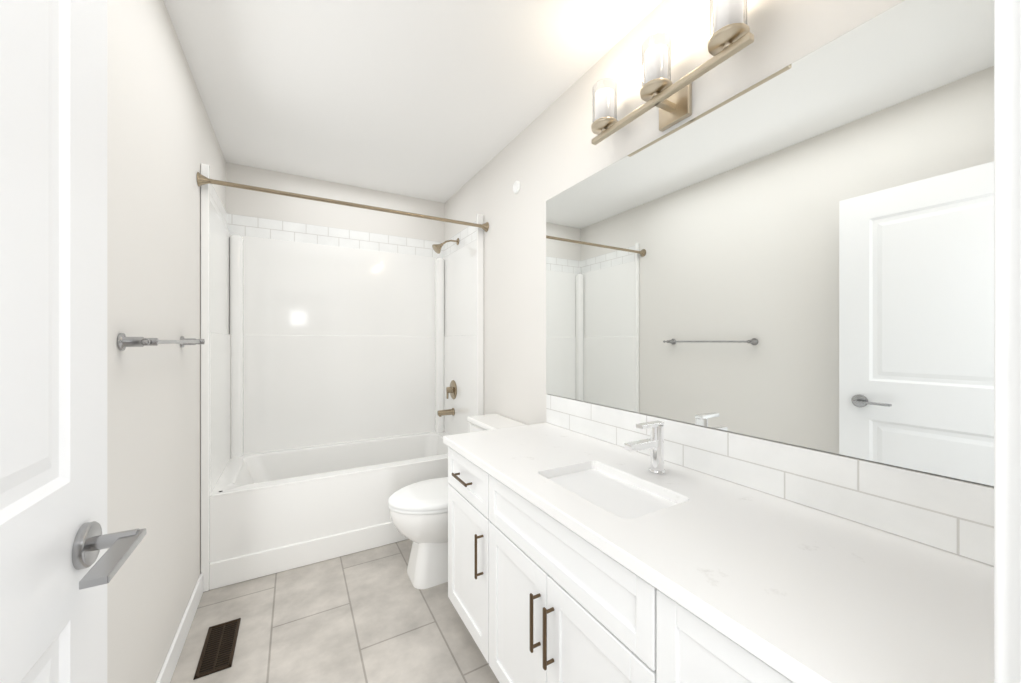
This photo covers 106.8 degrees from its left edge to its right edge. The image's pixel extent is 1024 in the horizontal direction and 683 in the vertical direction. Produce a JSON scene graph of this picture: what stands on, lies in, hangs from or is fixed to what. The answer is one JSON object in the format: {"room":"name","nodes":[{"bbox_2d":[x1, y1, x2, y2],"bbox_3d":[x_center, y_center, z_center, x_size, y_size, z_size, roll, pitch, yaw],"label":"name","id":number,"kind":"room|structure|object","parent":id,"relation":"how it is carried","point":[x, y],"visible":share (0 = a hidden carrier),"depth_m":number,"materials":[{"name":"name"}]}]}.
{"room":"bathroom","nodes":[
{"label":"bathroom","id":0,"kind":"room"},
{"bbox_2d":[107,0,225,682],"bbox_3d":[-0.851,0.013,0.533,0.120,2.500,4.970,0,0,-30],"label":"wall","id":1,"kind":"structure","parent":0,"point":[162,143],"depth_m":1.27,"materials":[{"name":"white paint"}]},
{"bbox_2d":[117,333,204,350],"bbox_3d":[-1.193,0.001,1.334,0.077,0.048,0.738,0,0,-30],"label":"towel bar","id":2,"kind":"object","parent":1,"relation":"attached to","point":[123,341],"visible":1,"depth_m":1.05,"materials":[{"name":"grey metal"}]},
{"bbox_2d":[156,573,202,682],"bbox_3d":[-1.191,1.213,1.265,0.012,0.100,1.478,0,0,-30],"label":"baseboard","id":3,"kind":"structure","parent":1,"relation":"attached to","point":[171,660],"depth_m":1.55,"materials":[{"name":"white paint"}]},
{"bbox_2d":[170,539,498,682],"bbox_3d":[-0.115,1.313,0.953,1.815,0.100,4.970,0,0,-30],"label":"floor","id":4,"kind":"structure","parent":0,"point":[373,615],"depth_m":1.67,"materials":[{"name":"tile"}]},
{"bbox_2d":[193,618,240,679],"bbox_3d":[-1.212,1.260,1.574,0.115,0.006,0.295,0,0,-30],"label":"floor vent","id":5,"kind":"object","parent":4,"relation":"in","point":[217,652],"visible":1,"depth_m":1.56,"materials":[{"name":"black metal"}]},
{"bbox_2d":[201,163,483,591],"bbox_3d":[-1.083,0.183,2.651,1.571,2.160,0.818,0,0,-30],"label":"shower","id":6,"kind":"object","parent":4,"relation":"on","point":[335,362],"visible":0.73,"depth_m":2.75,"materials":[{"name":"white plastic"}]},
{"bbox_2d":[432,238,458,253],"bbox_3d":[-0.531,-0.768,3.035,0.214,0.144,0.086,0,0,-30],"label":"shower head","id":7,"kind":"object","parent":6,"relation":"attached to","point":[436,248],"visible":1,"depth_m":3.01},
{"bbox_2d":[437,408,454,416],"bbox_3d":[-0.535,0.573,3.068,0.132,0.064,0.064,0,0,-30],"label":"tub spout","id":8,"kind":"object","parent":6,"relation":"attached to","point":[440,413],"visible":1,"depth_m":3.05,"materials":[{"name":"brown metal"}]},
{"bbox_2d":[446,380,456,398],"bbox_3d":[-0.503,0.393,3.086,0.058,0.156,0.156,0,0,-30],"label":"tub valve","id":9,"kind":"object","parent":6,"relation":"attached to","point":[452,389],"visible":1,"depth_m":3.07,"materials":[{"name":"brown metal"}]},
{"bbox_2d":[388,414,526,588],"bbox_3d":[-0.317,0.868,2.145,0.738,0.790,0.420,0,0,-30],"label":"toilet","id":10,"kind":"object","parent":4,"relation":"on","point":[418,511],"visible":0.4,"depth_m":1.97,"materials":[{"name":"white ceramic"}]},
{"bbox_2d":[443,439,806,682],"bbox_3d":[0.328,0.861,1.163,0.594,0.806,1.565,0,0,-30],"label":"bathroom vanity","id":11,"kind":"object","parent":4,"relation":"on","point":[574,557],"depth_m":0.99,"materials":[{"name":"white paint"}]},
{"bbox_2d":[443,423,993,682],"bbox_3d":[0.331,0.443,1.176,0.576,0.030,1.588,0,0,-30],"label":"countertop","id":12,"kind":"structure","parent":11,"relation":"on","point":[830,598],"depth_m":0.72,"materials":[{"name":"white stone"}]},
{"bbox_2d":[555,467,666,510],"bbox_3d":[0.284,0.518,1.141,0.262,0.144,0.402,0,0,-30],"label":"sink","id":13,"kind":"object","parent":12,"relation":"in","point":[623,494],"depth_m":1.18,"materials":[{"name":"white ceramic"}]},
{"bbox_2d":[624,421,665,473],"bbox_3d":[0.431,0.346,1.224,0.161,0.163,0.052,0,0,-30],"label":"faucet","id":14,"kind":"object","parent":12,"relation":"on","point":[654,443],"visible":1,"depth_m":1.23,"materials":[{"name":"silver metal"}]},
{"bbox_2d":[226,162,444,241],"bbox_3d":[-1.316,0.013,3.060,1.575,2.500,0.120,0,0,-30],"label":"wall","id":15,"kind":"structure","parent":0,"point":[245,202],"depth_m":2.93,"materials":[{"name":"white paint"}]},
{"bbox_2d":[164,0,662,202],"bbox_3d":[-0.115,-1.287,0.953,1.815,0.100,4.970,0,0,-30],"label":"ceiling","id":16,"kind":"structure","parent":0,"point":[442,101],"depth_m":1.77,"materials":[{"name":"white paint"}]},
{"bbox_2d":[445,0,993,486],"bbox_3d":[0.621,0.013,1.373,0.120,2.500,4.970,0,0,-30],"label":"wall","id":17,"kind":"structure","parent":0,"point":[551,150],"depth_m":1.89,"materials":[{"name":"white paint"}]},
{"bbox_2d":[197,172,488,231],"bbox_3d":[-0.858,-0.797,2.256,1.573,0.068,0.068,0,0,-30],"label":"shower rod","id":18,"kind":"object","parent":17,"relation":"attached to","point":[202,179],"visible":1,"depth_m":2.14,"materials":[{"name":"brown metal"}]},
{"bbox_2d":[513,181,519,193],"bbox_3d":[0.026,-0.927,2.283,0.012,0.074,0.074,0,0,-30],"label":"air vent","id":19,"kind":"object","parent":17,"relation":"in","point":[516,187],"visible":0.98,"depth_m":2.28,"materials":[{"name":"white plastic"}]},
{"bbox_2d":[591,0,753,144],"bbox_3d":[0.508,-0.881,1.291,0.157,0.240,0.620,0,0,-30],"label":"sconce","id":20,"kind":"object","parent":17,"relation":"attached to","point":[731,34],"visible":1,"depth_m":1.24,"materials":[{"name":"beige metal"}]},
{"bbox_2d":[546,394,993,566],"bbox_3d":[0.578,0.353,1.318,0.008,0.149,1.587,0,0,-30],"label":"backsplash","id":21,"kind":"structure","parent":17,"relation":"attached to","point":[952,515],"depth_m":0.95,"materials":[{"name":"white tile"}]},
{"bbox_2d":[546,0,993,485],"bbox_3d":[0.578,-0.234,1.321,0.006,1.018,1.592,0,0,-30],"label":"mirror","id":22,"kind":"object","parent":17,"relation":"attached to","point":[799,252],"visible":1,"depth_m":0.97,"materials":[{"name":"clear mirror"}]},
{"bbox_3d":[0.324,0.013,0.185,1.575,2.500,0.120,0,0,-30],"label":"wall","id":23,"kind":"structure","parent":0,"visible":0},
{"bbox_2d":[0,0,145,682],"bbox_3d":[-0.498,0.243,0.288,0.153,2.024,0.846,0,0,-30],"label":"door","id":24,"kind":"structure","parent":23,"relation":"in","point":[60,565],"depth_m":0.52,"materials":[{"name":"white paint"}]},
{"bbox_2d":[994,0,1023,682],"bbox_3d":[0.098,0.208,0.065,0.925,2.110,0.140,0,0,-30],"label":"door frame","id":25,"kind":"structure","parent":23,"relation":"attached to","point":[1008,341],"depth_m":0.32,"materials":[{"name":"white paint"}]}
]}

